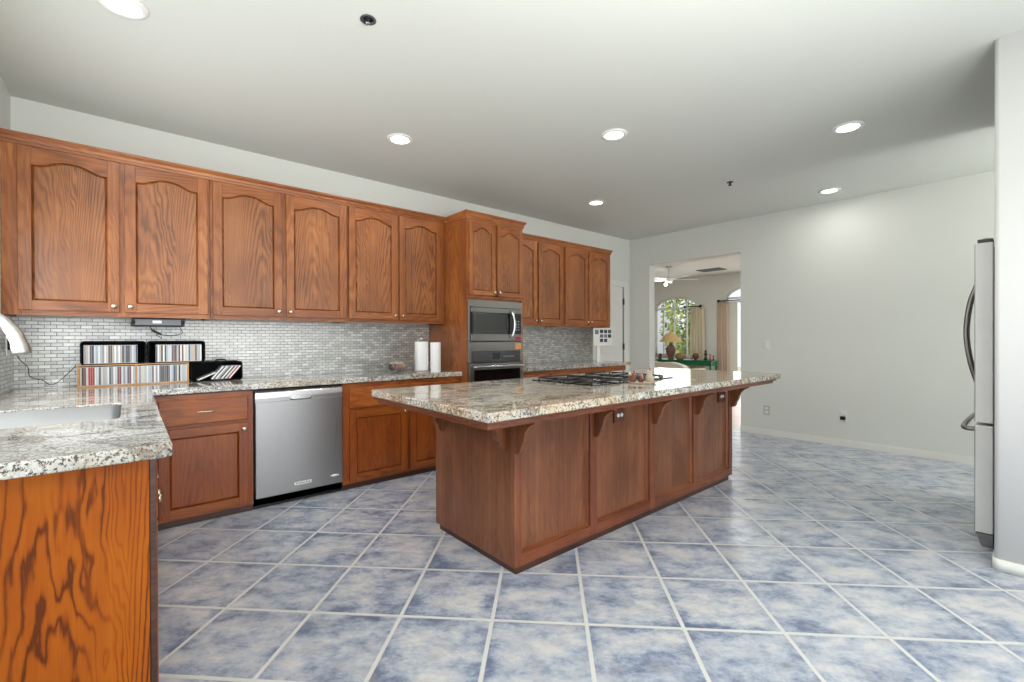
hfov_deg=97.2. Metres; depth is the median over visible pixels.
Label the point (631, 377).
figurine
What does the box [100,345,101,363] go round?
case
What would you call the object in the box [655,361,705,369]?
sofa
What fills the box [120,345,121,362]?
case
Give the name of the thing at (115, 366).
case
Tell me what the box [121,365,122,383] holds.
case
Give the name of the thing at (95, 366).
case
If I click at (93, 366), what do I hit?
case
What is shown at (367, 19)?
sprinkler
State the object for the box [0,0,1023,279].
ceiling
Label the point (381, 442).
base cabinet
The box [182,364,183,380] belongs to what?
case
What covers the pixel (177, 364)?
case
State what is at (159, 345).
case
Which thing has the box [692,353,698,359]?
clay pot
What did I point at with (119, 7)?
diffuser
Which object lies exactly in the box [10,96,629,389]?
wall
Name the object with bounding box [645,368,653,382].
figurine
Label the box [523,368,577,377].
base cabinet
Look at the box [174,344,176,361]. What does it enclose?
case
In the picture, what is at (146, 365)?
case
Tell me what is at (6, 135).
crown molding
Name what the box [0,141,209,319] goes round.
upper cabinet
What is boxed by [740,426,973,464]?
baseboard
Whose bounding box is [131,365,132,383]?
case
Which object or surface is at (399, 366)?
onion
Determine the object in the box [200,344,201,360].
case
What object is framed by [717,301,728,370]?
curtain
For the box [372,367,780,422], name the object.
island countertop
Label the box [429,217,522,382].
oven tower
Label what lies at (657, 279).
ceiling fan
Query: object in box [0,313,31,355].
faucet
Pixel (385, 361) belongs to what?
glass bowl
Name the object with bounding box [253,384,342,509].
dishwasher
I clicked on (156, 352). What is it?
case
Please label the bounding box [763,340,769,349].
light switch
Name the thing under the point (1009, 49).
wall
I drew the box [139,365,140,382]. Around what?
case
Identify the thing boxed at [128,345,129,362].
case
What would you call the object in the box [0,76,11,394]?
wall
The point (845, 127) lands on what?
diffuser
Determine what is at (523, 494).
kitchen island
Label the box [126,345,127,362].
case
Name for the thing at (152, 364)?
case
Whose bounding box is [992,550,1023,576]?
baseboard
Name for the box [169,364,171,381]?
case
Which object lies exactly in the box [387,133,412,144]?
recessed light
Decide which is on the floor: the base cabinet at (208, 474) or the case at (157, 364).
the base cabinet at (208, 474)
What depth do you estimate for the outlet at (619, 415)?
2.92 m
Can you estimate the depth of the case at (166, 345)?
3.25 m
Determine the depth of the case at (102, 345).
3.03 m
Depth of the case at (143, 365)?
3.17 m
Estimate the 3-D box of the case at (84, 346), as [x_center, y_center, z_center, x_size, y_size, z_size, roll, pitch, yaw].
[-2.861,0.090,3.024,0.010,0.124,0.137,0,0,-40]
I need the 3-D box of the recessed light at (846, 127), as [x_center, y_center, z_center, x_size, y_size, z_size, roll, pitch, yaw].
[2.490,-1.581,3.342,0.200,0.010,0.200,0,0,-40]
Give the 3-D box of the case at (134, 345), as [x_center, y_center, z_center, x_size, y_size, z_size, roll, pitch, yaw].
[-2.668,0.089,3.188,0.010,0.124,0.137,0,0,-40]
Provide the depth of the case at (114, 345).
3.07 m
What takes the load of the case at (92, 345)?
in the box at (141, 345)
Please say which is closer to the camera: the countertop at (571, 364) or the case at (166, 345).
the case at (166, 345)
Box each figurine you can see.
[628,371,635,381]
[638,373,643,382]
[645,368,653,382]
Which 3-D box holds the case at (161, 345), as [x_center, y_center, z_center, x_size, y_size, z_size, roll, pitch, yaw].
[-2.553,0.088,3.285,0.010,0.124,0.137,0,0,-40]
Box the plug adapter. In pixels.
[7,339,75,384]
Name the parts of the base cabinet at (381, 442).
drawer, door, door, drawer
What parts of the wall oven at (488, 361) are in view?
door, control panel, handle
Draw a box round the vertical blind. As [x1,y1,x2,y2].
[728,301,740,370]
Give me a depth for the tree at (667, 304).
15.78 m
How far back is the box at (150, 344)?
3.32 m
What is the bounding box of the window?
[656,298,696,355]
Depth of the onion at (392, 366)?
4.17 m
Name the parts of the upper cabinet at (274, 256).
door, door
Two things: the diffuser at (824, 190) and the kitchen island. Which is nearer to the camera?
the kitchen island
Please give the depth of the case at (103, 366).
3.04 m
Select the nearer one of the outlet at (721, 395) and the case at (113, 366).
the case at (113, 366)
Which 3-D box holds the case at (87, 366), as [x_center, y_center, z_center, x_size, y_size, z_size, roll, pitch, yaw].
[-2.852,0.236,3.033,0.010,0.124,0.137,0,0,-40]
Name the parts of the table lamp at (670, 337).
lamp shade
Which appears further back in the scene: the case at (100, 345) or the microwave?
the microwave
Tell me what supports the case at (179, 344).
in the box at (150, 344)
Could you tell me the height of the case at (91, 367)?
0.124 m
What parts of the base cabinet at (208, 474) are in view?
drawer, door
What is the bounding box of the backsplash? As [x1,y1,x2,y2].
[0,315,591,394]
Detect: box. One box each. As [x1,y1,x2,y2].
[80,341,145,364]
[147,341,204,362]
[189,359,242,381]
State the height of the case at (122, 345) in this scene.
0.124 m
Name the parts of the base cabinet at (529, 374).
drawer, drawer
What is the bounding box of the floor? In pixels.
[158,395,1023,681]
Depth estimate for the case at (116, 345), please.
3.08 m
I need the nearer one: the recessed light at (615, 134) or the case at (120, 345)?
the case at (120, 345)
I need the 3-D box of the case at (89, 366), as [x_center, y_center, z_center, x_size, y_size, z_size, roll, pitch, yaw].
[-2.844,0.236,3.040,0.010,0.124,0.137,0,0,-40]
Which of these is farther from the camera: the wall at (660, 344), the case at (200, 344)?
the wall at (660, 344)
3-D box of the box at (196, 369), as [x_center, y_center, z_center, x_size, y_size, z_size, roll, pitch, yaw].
[-2.300,0.220,3.505,0.335,0.167,0.152,0,0,-40]
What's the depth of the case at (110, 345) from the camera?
3.06 m
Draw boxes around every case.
[80,367,81,385]
[82,367,83,385]
[83,345,85,363]
[84,366,86,385]
[86,345,87,363]
[86,366,88,385]
[88,345,89,363]
[88,366,90,385]
[90,345,91,363]
[90,366,92,385]
[92,345,93,363]
[93,366,94,385]
[94,345,95,363]
[95,366,96,385]
[96,345,97,363]
[97,366,98,385]
[98,345,99,363]
[99,366,100,384]
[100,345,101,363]
[101,366,102,384]
[102,345,103,363]
[103,366,104,384]
[104,345,105,363]
[105,366,106,384]
[106,345,107,363]
[107,366,108,384]
[108,345,109,362]
[109,366,110,384]
[110,345,111,362]
[111,366,112,384]
[112,345,113,362]
[113,366,114,384]
[114,345,115,362]
[115,366,116,384]
[116,345,117,362]
[117,365,119,384]
[118,345,119,362]
[119,365,121,383]
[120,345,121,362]
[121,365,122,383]
[122,345,123,362]
[123,365,124,383]
[124,345,125,362]
[125,365,126,383]
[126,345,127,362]
[127,365,128,383]
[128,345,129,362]
[129,365,130,383]
[130,345,131,362]
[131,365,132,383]
[132,345,133,362]
[133,365,134,383]
[134,345,135,362]
[137,365,138,383]
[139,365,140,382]
[141,365,142,382]
[143,365,144,382]
[146,365,147,382]
[148,365,149,382]
[150,365,151,382]
[152,364,153,382]
[153,364,155,382]
[155,345,157,361]
[157,364,158,381]
[159,345,160,361]
[159,364,160,381]
[160,364,162,381]
[161,345,162,361]
[162,364,164,381]
[163,345,164,361]
[166,345,167,361]
[166,364,167,381]
[168,345,169,361]
[168,364,169,381]
[169,344,171,361]
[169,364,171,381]
[172,344,174,361]
[173,364,174,381]
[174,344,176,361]
[175,364,176,381]
[177,364,178,380]
[178,344,179,361]
[179,344,181,360]
[180,364,181,380]
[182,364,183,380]
[183,344,184,360]
[185,344,186,360]
[185,364,186,380]
[188,344,189,360]
[190,344,191,360]
[193,344,194,360]
[195,344,196,360]
[196,371,215,379]
[198,344,199,360]
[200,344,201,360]
[209,365,223,378]
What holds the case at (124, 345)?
in the box at (141, 345)
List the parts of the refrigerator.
handle, handle, handle, freezer drawer, door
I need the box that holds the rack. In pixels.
[77,362,188,387]
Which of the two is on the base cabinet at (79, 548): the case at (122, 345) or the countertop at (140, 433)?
the countertop at (140, 433)
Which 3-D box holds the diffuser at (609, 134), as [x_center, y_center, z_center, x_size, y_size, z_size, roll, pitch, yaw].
[0.781,-1.577,3.453,0.140,0.006,0.140,0,0,-40]
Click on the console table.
(710, 364)
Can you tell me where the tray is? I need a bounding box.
[627,380,657,383]
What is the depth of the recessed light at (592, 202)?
5.15 m
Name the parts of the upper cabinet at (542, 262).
door, door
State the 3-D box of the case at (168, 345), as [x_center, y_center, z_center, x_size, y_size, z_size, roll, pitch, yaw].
[-2.522,0.088,3.311,0.010,0.124,0.137,0,0,-40]
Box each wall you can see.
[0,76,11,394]
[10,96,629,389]
[630,171,994,456]
[654,272,740,369]
[658,300,684,353]
[994,29,1023,564]
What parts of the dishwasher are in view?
badge plate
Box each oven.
[468,341,523,381]
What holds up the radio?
hanging from the upper cabinet at (81, 235)
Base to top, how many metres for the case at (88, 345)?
0.124 m
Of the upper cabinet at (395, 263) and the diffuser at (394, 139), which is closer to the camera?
the diffuser at (394, 139)
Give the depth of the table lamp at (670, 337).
11.38 m
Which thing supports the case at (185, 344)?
in the box at (150, 344)
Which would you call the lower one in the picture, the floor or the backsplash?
the floor
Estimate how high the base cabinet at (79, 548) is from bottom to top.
0.862 m
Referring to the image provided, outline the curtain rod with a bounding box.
[717,299,740,302]
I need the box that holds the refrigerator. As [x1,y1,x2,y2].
[961,238,994,547]
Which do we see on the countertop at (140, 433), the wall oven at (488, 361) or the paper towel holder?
the paper towel holder
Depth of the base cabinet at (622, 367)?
5.75 m
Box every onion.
[388,363,396,370]
[396,363,402,369]
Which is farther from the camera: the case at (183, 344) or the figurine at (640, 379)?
the case at (183, 344)
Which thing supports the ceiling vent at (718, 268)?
in the ceiling
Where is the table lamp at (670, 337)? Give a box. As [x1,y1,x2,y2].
[660,332,681,358]
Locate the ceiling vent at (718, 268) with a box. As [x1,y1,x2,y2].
[696,267,726,271]
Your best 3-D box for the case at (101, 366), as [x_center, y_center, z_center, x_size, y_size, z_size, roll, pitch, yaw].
[-2.797,0.235,3.080,0.010,0.124,0.137,0,0,-40]
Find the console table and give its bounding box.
[656,359,718,369]
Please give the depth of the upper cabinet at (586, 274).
5.97 m
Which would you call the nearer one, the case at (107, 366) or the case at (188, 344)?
the case at (107, 366)
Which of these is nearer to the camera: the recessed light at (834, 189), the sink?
the sink
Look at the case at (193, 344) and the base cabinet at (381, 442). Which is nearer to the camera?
the case at (193, 344)
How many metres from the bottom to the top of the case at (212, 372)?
0.059 m
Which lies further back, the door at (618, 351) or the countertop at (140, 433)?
the door at (618, 351)
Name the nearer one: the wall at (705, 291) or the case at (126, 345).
the case at (126, 345)
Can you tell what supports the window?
in the wall at (705, 291)
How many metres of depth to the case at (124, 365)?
3.10 m
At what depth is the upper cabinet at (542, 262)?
5.46 m
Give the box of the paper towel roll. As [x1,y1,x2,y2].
[430,342,440,371]
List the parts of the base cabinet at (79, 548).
drawer, door, knob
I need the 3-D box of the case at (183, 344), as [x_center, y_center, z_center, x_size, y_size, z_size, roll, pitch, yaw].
[-2.454,0.088,3.369,0.010,0.124,0.137,0,0,-40]
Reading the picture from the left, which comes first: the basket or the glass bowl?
the glass bowl
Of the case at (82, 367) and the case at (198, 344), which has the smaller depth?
the case at (82, 367)
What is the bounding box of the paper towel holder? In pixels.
[413,337,429,372]
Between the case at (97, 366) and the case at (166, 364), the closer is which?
the case at (97, 366)
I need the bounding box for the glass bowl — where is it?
[384,361,410,362]
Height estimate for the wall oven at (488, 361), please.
0.742 m
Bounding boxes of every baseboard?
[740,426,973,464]
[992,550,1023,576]
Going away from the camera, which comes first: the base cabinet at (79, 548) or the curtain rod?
the base cabinet at (79, 548)
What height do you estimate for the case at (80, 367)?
0.124 m
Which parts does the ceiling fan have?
blade, motor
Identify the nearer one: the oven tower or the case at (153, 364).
the case at (153, 364)
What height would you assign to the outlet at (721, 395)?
0.085 m
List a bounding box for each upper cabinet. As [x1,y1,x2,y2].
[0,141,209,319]
[208,180,346,322]
[341,206,444,324]
[523,239,562,326]
[563,247,609,327]
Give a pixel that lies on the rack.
(187, 363)
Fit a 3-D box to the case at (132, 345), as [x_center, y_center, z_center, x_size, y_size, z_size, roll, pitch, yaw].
[-2.675,0.089,3.181,0.010,0.124,0.137,0,0,-40]
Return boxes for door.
[592,280,627,369]
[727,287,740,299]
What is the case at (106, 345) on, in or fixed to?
in the box at (141, 345)
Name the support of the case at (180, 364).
in the rack
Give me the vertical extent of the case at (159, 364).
0.124 m
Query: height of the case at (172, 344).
0.124 m
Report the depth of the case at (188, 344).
3.34 m
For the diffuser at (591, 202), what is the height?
0.006 m
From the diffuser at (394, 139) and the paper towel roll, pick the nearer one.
the diffuser at (394, 139)
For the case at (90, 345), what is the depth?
2.99 m
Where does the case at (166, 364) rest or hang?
in the rack
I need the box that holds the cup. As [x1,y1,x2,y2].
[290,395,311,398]
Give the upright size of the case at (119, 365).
0.124 m
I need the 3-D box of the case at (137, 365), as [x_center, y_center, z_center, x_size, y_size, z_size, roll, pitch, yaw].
[-2.654,0.235,3.200,0.010,0.124,0.137,0,0,-40]
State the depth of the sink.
2.11 m
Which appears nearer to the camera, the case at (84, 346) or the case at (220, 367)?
the case at (84, 346)
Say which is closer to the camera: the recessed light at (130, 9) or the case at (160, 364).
the recessed light at (130, 9)
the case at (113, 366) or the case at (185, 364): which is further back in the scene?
the case at (185, 364)
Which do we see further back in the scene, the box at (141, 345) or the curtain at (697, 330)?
the curtain at (697, 330)
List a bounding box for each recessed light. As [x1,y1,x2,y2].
[96,0,148,19]
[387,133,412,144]
[587,200,604,205]
[601,128,626,140]
[818,187,840,193]
[832,121,864,133]
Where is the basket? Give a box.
[675,352,685,359]
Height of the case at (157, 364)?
0.124 m
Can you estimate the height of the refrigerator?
1.801 m
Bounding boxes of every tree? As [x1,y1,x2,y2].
[659,299,692,353]
[679,304,695,353]
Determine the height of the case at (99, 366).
0.124 m
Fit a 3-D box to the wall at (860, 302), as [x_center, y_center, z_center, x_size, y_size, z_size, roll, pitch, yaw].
[4.360,-0.204,4.516,0.140,2.785,7.478,0,0,-42]
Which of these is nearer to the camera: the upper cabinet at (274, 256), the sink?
the sink
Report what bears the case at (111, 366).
in the rack
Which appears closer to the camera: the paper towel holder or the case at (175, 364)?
the case at (175, 364)
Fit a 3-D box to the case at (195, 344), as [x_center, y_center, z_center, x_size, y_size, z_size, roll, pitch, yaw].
[-2.400,0.087,3.414,0.010,0.124,0.137,0,0,-40]
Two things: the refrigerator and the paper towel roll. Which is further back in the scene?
the paper towel roll
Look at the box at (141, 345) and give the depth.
3.16 m
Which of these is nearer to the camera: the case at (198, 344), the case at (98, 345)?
the case at (98, 345)
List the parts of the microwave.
handle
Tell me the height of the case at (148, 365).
0.124 m
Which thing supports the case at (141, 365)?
in the rack
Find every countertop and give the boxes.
[0,369,461,479]
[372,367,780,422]
[523,360,630,371]
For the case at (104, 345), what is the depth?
3.04 m
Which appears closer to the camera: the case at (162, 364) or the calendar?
the case at (162, 364)
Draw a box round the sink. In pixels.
[0,405,120,428]
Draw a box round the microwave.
[468,299,521,341]
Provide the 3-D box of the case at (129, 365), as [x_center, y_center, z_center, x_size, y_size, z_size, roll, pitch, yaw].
[-2.686,0.235,3.174,0.010,0.124,0.137,0,0,-40]
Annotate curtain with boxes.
[690,307,704,368]
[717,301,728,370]
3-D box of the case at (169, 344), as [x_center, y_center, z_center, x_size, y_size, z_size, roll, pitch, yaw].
[-2.515,0.088,3.317,0.010,0.124,0.137,0,0,-40]
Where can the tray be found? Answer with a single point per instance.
(636, 382)
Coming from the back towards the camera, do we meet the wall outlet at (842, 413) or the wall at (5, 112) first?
the wall outlet at (842, 413)
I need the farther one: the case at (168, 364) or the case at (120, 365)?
the case at (168, 364)
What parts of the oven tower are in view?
door, door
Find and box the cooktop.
[532,371,672,385]
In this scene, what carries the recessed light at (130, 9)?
in the ceiling
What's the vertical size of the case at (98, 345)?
0.124 m
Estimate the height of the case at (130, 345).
0.124 m
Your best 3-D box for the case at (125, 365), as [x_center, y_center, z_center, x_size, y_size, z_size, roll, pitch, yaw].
[-2.702,0.235,3.160,0.010,0.124,0.137,0,0,-40]
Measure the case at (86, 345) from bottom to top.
0.124 m
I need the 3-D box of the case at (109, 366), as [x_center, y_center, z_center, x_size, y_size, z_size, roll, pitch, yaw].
[-2.765,0.235,3.107,0.010,0.124,0.137,0,0,-40]
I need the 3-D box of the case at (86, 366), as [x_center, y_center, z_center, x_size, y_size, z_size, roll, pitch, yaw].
[-2.860,0.236,3.026,0.010,0.124,0.137,0,0,-40]
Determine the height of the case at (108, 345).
0.124 m
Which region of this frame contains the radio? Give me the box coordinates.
[131,318,184,337]
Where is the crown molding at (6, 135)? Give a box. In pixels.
[0,128,612,254]
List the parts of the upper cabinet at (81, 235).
door, door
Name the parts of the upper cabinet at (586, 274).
door, door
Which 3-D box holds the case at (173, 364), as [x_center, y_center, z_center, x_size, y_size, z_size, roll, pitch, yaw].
[-2.499,0.234,3.331,0.010,0.124,0.137,0,0,-40]
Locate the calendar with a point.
(601, 336)
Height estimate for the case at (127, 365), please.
0.124 m
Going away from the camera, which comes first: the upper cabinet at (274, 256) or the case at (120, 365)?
the case at (120, 365)
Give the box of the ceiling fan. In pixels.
[654,266,698,285]
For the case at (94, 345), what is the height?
0.124 m
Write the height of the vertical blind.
2.060 m
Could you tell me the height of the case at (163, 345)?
0.124 m
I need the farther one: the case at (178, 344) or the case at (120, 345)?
the case at (178, 344)
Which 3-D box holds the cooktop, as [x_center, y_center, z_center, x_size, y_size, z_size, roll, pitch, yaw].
[0.681,0.267,3.325,0.930,0.026,0.560,0,0,-40]
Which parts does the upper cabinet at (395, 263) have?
door, door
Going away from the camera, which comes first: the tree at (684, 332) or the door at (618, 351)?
the door at (618, 351)
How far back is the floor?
2.18 m
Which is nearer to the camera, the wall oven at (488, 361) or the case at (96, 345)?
the case at (96, 345)
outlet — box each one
[6,336,9,355]
[613,408,624,422]
[718,391,724,401]
[763,405,769,414]
[839,410,846,420]
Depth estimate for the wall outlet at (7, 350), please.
2.70 m
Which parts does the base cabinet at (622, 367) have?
drawer, drawer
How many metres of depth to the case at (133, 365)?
3.13 m
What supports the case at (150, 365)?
in the rack
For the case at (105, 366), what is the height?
0.124 m
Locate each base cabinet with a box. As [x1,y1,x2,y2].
[0,459,161,681]
[153,390,252,530]
[339,376,459,490]
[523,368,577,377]
[577,365,625,373]
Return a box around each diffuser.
[103,0,140,15]
[391,136,408,143]
[590,201,601,204]
[605,131,622,138]
[822,189,836,192]
[836,124,859,131]
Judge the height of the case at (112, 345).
0.124 m
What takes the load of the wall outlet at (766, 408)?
attached to the wall at (860, 302)
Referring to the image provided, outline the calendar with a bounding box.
[592,328,611,361]
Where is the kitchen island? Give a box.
[374,379,776,574]
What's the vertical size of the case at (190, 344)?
0.124 m
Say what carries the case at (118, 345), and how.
in the box at (141, 345)

